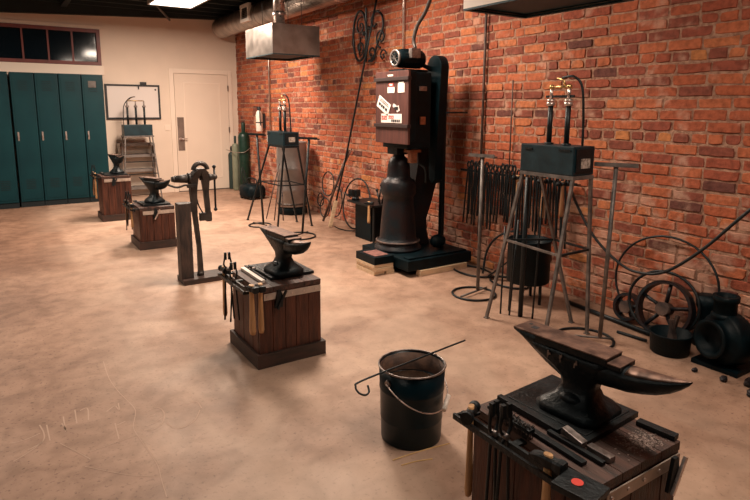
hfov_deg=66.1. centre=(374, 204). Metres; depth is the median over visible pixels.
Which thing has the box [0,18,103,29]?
trim
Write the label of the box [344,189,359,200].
bench vise
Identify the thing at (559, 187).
tongs
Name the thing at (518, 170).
tongs
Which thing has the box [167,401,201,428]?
chalk mark
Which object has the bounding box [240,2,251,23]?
register
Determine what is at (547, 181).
hammer
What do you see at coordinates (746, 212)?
gas hose
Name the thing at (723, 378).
scrap
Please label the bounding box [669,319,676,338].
bar
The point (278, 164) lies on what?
rod
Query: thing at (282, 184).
rod
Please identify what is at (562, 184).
hammer
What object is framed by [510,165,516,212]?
tongs
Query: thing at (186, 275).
vise
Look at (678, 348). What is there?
tub
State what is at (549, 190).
tongs
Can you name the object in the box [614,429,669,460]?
scale
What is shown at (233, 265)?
tongs
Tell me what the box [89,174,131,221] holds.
stand
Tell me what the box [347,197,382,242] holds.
base cabinet
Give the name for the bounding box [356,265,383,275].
block
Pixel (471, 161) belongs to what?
tongs
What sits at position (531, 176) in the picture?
tongs
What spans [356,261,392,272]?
block
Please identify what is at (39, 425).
chalk mark
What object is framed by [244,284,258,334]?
hammer
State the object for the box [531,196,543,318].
bar
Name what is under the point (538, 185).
tongs
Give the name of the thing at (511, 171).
tongs
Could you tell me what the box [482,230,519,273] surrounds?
hose
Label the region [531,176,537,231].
tongs
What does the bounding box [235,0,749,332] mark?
wall
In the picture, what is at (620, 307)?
flywheel
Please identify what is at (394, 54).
fan grille
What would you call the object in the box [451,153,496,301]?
stand
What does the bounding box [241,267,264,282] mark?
rod
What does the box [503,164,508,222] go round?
tongs
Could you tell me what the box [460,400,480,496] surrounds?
hammer
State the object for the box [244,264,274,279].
tongs
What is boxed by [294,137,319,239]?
stand
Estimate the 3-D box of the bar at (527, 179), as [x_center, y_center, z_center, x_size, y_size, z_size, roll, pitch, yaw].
[1.071,0.311,4.141,0.036,1.028,0.044,-6,11,-33]
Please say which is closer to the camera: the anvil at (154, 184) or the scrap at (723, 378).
the scrap at (723, 378)
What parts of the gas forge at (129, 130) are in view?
leg, leg, frame, leg, leg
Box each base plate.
[103,172,127,175]
[139,200,170,206]
[251,261,313,280]
[504,374,637,446]
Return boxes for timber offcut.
[328,201,337,226]
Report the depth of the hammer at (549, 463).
1.62 m
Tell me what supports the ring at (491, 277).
on the floor
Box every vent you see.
[0,181,10,190]
[26,179,36,188]
[41,81,51,90]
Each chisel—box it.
[561,425,587,447]
[586,443,614,463]
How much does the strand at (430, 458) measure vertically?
0.005 m
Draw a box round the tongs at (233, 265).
[229,262,239,321]
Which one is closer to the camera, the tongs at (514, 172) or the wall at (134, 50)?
the tongs at (514, 172)
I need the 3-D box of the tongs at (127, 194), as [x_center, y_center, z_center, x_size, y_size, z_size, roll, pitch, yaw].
[-2.635,0.054,6.185,0.029,0.346,0.066,8,12,39]
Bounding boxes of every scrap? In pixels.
[719,375,727,381]
[743,377,749,386]
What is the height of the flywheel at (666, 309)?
0.383 m
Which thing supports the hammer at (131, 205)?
on the stand at (149, 233)
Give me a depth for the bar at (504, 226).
4.25 m
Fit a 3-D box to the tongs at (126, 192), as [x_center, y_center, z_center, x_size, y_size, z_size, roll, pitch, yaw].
[-2.678,0.062,6.254,0.067,0.425,0.026,-5,11,-28]
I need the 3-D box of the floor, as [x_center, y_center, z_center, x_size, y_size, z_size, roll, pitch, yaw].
[-2.080,0.955,3.680,7.710,0.120,13.480,-6,11,-33]
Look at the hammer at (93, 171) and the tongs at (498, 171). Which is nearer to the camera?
the tongs at (498, 171)
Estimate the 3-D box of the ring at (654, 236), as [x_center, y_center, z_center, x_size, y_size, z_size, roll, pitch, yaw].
[1.968,0.534,3.930,0.105,0.650,0.739,-6,11,-32]
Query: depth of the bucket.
2.56 m
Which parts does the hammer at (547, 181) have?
handle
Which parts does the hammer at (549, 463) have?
handle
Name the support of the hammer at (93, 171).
on the stand at (111, 197)
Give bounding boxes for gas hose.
[568,180,749,274]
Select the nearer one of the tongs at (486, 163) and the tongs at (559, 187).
the tongs at (559, 187)
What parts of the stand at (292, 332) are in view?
tool rail, skirting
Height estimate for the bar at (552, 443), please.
0.012 m
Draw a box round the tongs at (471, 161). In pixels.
[468,160,473,214]
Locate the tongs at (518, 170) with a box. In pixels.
[511,169,519,227]
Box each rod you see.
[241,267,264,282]
[266,164,279,218]
[274,173,279,220]
[282,184,283,220]
[322,148,351,220]
[335,0,376,200]
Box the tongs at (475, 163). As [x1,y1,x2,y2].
[471,161,477,224]
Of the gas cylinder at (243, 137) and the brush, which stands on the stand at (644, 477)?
the brush
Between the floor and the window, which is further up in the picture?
the window
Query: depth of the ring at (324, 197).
8.02 m
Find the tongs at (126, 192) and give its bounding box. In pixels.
[125,191,132,229]
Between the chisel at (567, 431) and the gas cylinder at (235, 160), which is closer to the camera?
the chisel at (567, 431)
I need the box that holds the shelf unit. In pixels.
[117,142,156,189]
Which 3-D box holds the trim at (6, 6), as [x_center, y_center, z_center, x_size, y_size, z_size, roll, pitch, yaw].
[-5.648,-2.943,8.509,7.390,0.538,0.100,-6,11,-33]
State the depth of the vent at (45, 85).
8.63 m
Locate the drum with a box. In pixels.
[276,141,307,214]
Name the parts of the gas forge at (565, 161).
leg, frame, leg, leg, cross plate, plate, leg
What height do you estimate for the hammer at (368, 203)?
0.242 m
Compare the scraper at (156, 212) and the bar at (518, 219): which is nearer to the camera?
the bar at (518, 219)
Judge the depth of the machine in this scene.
9.55 m
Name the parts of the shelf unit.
panel, shelf, shelf, shelf, shelf, panel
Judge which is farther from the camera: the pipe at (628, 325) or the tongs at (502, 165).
the tongs at (502, 165)
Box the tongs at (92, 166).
[91,165,97,190]
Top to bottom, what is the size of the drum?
1.030 m
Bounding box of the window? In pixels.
[0,22,101,65]
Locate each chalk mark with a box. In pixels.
[13,425,50,460]
[61,416,66,431]
[74,408,88,422]
[114,421,125,438]
[144,407,164,429]
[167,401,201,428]
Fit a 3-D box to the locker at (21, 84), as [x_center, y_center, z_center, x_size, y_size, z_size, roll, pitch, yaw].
[-5.314,-0.992,8.789,0.306,2.000,0.520,-6,11,-33]
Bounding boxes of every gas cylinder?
[228,146,232,188]
[232,136,238,189]
[238,122,250,186]
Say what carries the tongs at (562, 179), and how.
hanging from the rack
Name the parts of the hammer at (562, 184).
handle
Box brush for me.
[487,401,534,440]
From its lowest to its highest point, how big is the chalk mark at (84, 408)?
0.001 m
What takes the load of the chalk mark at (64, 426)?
on the floor
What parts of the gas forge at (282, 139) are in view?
leg, frame, leg, plate, leg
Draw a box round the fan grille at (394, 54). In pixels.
[390,51,397,64]
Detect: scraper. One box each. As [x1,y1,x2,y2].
[153,209,159,219]
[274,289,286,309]
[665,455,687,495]
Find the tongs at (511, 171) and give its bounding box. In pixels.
[503,164,512,222]
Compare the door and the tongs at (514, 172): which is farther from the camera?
the door
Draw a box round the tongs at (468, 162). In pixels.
[462,161,470,222]
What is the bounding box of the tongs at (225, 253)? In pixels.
[223,252,234,319]
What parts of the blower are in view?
spout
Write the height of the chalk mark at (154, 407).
0.001 m
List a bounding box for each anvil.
[108,154,123,173]
[139,176,169,203]
[259,225,310,277]
[514,320,692,429]
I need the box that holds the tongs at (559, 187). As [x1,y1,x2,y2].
[555,179,561,238]
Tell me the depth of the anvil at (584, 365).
1.85 m
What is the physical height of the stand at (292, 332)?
0.480 m
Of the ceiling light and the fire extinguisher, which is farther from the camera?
the fire extinguisher
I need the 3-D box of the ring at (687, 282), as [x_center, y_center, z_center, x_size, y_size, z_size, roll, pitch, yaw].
[1.928,0.657,3.864,0.107,0.430,0.503,-6,11,-32]
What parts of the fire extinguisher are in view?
tank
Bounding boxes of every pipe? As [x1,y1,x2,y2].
[155,5,170,20]
[569,300,649,335]
[617,330,646,341]
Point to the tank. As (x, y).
(543, 272)
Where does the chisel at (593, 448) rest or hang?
on the stand at (644, 477)
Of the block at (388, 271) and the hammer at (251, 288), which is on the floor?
the block at (388, 271)
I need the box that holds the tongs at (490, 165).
[486,164,492,229]
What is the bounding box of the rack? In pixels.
[461,168,580,185]
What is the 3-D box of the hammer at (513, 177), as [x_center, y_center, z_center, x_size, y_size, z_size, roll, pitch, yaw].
[1.204,-0.083,4.895,0.109,0.342,0.042,-2,10,-13]
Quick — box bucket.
[378,349,450,450]
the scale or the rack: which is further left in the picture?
the rack
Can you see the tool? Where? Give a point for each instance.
(572, 484)
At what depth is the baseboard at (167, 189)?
10.10 m
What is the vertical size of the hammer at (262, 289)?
0.292 m
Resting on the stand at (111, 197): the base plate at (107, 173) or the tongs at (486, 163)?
the base plate at (107, 173)
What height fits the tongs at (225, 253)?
0.425 m
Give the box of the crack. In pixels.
[85,361,166,496]
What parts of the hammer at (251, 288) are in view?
handle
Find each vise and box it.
[168,161,221,285]
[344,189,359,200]
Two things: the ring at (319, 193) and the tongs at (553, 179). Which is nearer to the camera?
the tongs at (553, 179)
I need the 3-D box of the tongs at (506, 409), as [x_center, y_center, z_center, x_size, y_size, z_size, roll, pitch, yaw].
[0.398,0.822,1.782,0.067,0.445,0.026,-5,11,-28]
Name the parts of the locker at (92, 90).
label plate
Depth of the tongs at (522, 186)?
4.93 m
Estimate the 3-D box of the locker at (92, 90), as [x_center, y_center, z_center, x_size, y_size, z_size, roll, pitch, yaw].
[-4.527,-1.073,9.294,0.306,2.000,0.520,-6,11,-33]
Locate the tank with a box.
[506,234,551,304]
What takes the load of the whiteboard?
attached to the wall at (134, 50)
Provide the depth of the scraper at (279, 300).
3.34 m
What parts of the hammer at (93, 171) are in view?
handle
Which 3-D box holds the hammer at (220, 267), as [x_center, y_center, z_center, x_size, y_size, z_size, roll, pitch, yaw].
[-0.946,0.537,3.612,0.042,0.322,0.109,-7,12,-35]
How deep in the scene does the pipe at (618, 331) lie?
3.83 m
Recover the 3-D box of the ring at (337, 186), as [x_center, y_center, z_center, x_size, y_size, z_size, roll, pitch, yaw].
[-0.516,-0.045,7.710,0.051,0.414,0.316,-6,11,-32]
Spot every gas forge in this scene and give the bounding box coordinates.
[121,96,162,197]
[246,94,313,226]
[483,75,594,334]
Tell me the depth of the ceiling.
9.29 m
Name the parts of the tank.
leg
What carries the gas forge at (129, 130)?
on the floor
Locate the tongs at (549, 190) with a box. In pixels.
[544,178,551,224]
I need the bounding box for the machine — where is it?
[239,167,265,199]
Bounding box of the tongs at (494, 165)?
[491,164,497,214]
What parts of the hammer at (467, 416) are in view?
handle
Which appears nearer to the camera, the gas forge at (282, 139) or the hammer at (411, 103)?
the hammer at (411, 103)
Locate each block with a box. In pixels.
[356,248,393,265]
[356,258,392,268]
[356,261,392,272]
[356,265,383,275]
[384,269,393,273]
[416,262,466,275]
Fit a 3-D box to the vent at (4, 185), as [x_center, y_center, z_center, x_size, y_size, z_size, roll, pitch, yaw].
[-5.447,-0.283,8.493,0.126,0.137,0.003,-6,11,-33]
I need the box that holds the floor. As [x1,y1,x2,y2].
[0,188,749,499]
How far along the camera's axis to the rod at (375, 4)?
6.95 m
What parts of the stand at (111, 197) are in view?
skirting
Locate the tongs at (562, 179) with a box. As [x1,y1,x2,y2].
[560,179,566,248]
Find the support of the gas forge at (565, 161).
on the floor
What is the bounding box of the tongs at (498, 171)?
[492,166,501,222]
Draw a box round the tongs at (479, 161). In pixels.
[473,160,480,215]
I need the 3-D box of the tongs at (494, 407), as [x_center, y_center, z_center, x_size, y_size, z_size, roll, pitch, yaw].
[0.370,0.820,1.824,0.067,0.425,0.026,-8,13,-42]
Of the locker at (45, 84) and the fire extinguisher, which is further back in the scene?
the fire extinguisher
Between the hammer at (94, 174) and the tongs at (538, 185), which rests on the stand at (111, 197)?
the hammer at (94, 174)
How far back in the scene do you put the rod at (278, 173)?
7.83 m
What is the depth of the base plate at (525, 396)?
1.91 m
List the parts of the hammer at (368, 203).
handle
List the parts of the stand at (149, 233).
tool rail, skirting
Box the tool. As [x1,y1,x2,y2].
[551,468,609,499]
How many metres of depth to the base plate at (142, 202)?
6.26 m
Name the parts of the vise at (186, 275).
timber post, leg, board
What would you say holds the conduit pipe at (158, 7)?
attached to the ceiling
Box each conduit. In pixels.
[268,60,270,130]
[402,0,404,48]
[412,0,431,47]
[477,14,487,235]
[508,80,513,194]
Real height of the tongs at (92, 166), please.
0.346 m
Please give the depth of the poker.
2.56 m
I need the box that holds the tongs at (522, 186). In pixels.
[518,180,523,233]
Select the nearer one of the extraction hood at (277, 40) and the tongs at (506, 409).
the tongs at (506, 409)
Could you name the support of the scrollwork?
attached to the wall at (666, 83)
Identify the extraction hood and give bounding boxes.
[245,0,319,60]
[463,0,633,18]
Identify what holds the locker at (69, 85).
on the floor
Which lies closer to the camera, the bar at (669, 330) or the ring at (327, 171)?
the bar at (669, 330)
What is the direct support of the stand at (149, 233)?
on the floor
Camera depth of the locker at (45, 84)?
8.76 m
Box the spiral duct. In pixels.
[212,0,348,37]
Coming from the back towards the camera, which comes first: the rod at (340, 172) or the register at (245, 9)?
the register at (245, 9)
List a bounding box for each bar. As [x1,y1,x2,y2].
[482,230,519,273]
[497,394,560,433]
[500,226,505,313]
[508,183,518,310]
[508,219,519,314]
[518,177,530,316]
[521,420,586,465]
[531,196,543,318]
[547,429,605,465]
[636,418,678,440]
[667,324,672,338]
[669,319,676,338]
[671,315,679,335]
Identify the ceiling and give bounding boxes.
[37,0,262,16]
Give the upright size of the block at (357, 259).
0.032 m
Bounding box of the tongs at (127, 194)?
[126,194,131,225]
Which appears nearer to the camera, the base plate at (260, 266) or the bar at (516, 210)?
the base plate at (260, 266)
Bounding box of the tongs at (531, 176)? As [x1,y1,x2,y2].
[528,175,532,227]
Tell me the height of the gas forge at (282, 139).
1.671 m
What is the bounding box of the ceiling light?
[147,0,207,8]
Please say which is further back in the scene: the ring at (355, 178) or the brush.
the ring at (355, 178)
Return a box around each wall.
[0,12,238,202]
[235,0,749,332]
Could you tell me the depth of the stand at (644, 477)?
1.75 m
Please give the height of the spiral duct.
0.380 m
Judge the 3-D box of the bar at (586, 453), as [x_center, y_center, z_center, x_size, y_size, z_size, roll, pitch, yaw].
[0.600,0.726,1.730,0.016,0.012,0.200,-6,11,-33]
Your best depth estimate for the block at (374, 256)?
5.30 m
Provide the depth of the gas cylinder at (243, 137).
10.33 m
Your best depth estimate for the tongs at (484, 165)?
5.31 m
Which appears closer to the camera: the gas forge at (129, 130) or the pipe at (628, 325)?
the pipe at (628, 325)
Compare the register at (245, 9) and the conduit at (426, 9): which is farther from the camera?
the register at (245, 9)
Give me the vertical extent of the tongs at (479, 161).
0.520 m
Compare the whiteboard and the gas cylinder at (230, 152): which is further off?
the gas cylinder at (230, 152)
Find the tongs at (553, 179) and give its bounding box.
[552,178,556,222]
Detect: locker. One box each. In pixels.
[0,71,19,208]
[8,72,44,206]
[33,73,67,205]
[57,73,89,203]
[80,74,108,201]
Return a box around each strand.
[393,443,449,460]
[401,458,431,465]
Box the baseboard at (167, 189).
[131,187,173,194]
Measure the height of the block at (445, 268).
0.053 m
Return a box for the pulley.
[692,292,713,345]
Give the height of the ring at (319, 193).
0.195 m
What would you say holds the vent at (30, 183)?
attached to the locker at (21, 84)
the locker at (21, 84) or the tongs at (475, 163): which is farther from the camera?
the locker at (21, 84)
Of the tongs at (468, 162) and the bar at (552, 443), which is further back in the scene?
the tongs at (468, 162)
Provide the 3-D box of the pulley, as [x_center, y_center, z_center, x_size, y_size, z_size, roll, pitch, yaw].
[2.135,0.744,3.713,0.140,0.330,0.140,-6,11,-33]
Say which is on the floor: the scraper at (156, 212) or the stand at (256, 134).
the stand at (256, 134)
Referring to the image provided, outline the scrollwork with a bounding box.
[352,8,386,61]
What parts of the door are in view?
kick plate, panel moulding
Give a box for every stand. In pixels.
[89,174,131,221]
[122,202,176,250]
[218,268,325,369]
[247,133,271,227]
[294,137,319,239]
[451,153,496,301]
[453,398,679,499]
[559,162,638,347]
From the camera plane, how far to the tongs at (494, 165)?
5.20 m
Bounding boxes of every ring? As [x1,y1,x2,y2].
[317,193,323,205]
[320,197,329,216]
[322,171,333,195]
[330,186,342,216]
[342,178,370,228]
[453,265,492,277]
[489,275,528,289]
[615,235,720,330]
[628,270,700,330]
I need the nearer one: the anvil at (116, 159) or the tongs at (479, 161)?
the tongs at (479, 161)
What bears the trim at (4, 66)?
attached to the wall at (134, 50)
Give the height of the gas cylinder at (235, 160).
1.000 m
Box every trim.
[0,0,219,19]
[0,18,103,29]
[0,62,103,74]
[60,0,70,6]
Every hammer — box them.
[91,171,94,194]
[93,173,97,198]
[129,203,133,227]
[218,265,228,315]
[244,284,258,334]
[255,283,265,333]
[362,48,470,271]
[364,201,373,222]
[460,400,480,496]
[511,175,524,208]
[528,449,567,499]
[537,178,550,217]
[556,181,568,216]
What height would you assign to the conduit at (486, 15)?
2.920 m
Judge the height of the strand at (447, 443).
0.005 m
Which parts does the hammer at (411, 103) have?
motor mount, motor, control lever, frame, rail, upright post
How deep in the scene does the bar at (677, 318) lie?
3.61 m
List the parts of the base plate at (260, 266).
plate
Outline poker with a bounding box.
[354,340,465,395]
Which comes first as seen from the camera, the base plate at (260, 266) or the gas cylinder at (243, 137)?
the base plate at (260, 266)
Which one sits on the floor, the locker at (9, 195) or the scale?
the locker at (9, 195)
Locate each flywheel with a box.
[613,293,636,320]
[635,280,695,331]
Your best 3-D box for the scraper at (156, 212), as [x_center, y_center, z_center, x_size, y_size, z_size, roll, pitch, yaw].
[-2.329,0.098,6.149,0.077,0.116,0.022,-6,11,-33]
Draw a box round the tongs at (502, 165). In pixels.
[499,163,504,214]
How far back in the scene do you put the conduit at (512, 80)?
5.04 m
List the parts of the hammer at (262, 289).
handle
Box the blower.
[691,292,749,377]
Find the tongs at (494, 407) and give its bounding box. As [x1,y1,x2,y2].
[484,399,499,499]
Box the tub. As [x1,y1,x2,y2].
[649,325,692,358]
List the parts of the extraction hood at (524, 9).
panel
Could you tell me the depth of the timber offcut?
7.32 m
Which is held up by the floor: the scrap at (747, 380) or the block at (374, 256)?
the scrap at (747, 380)
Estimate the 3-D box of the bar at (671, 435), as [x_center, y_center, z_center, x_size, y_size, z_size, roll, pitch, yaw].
[0.891,0.710,1.822,0.030,0.016,0.121,-8,12,-40]
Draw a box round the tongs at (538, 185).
[534,176,540,234]
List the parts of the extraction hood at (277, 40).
panel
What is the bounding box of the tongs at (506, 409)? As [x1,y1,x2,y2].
[495,402,512,499]
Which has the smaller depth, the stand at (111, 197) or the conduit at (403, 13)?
the conduit at (403, 13)
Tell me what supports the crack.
on the floor
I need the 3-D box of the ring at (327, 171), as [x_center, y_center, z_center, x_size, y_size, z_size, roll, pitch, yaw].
[-0.644,-0.290,7.898,0.045,0.345,0.346,-6,11,-32]
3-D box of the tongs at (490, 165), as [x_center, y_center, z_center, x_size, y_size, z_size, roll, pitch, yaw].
[1.046,-0.074,5.249,0.033,0.600,0.074,-3,10,-21]
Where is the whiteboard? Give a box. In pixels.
[104,82,160,118]
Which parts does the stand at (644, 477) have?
tool rail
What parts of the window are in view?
pane, pane, pane, pane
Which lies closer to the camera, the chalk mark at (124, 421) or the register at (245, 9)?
the chalk mark at (124, 421)
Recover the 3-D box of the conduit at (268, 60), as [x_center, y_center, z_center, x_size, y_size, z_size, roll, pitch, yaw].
[-1.725,-2.222,9.348,0.022,2.160,0.022,-1,10,-10]
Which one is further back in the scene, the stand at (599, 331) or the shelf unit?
the shelf unit
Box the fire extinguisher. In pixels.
[253,106,264,131]
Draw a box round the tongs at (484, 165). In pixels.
[482,165,484,213]
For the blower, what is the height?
0.431 m
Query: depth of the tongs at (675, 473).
1.72 m
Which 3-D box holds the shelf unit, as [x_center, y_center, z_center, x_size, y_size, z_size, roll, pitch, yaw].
[-4.065,-0.609,9.859,0.570,0.905,0.210,-6,11,-33]
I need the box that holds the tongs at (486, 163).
[482,162,488,226]
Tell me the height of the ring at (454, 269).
0.018 m
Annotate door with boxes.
[168,68,233,191]
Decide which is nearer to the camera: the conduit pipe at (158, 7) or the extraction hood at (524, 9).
the extraction hood at (524, 9)

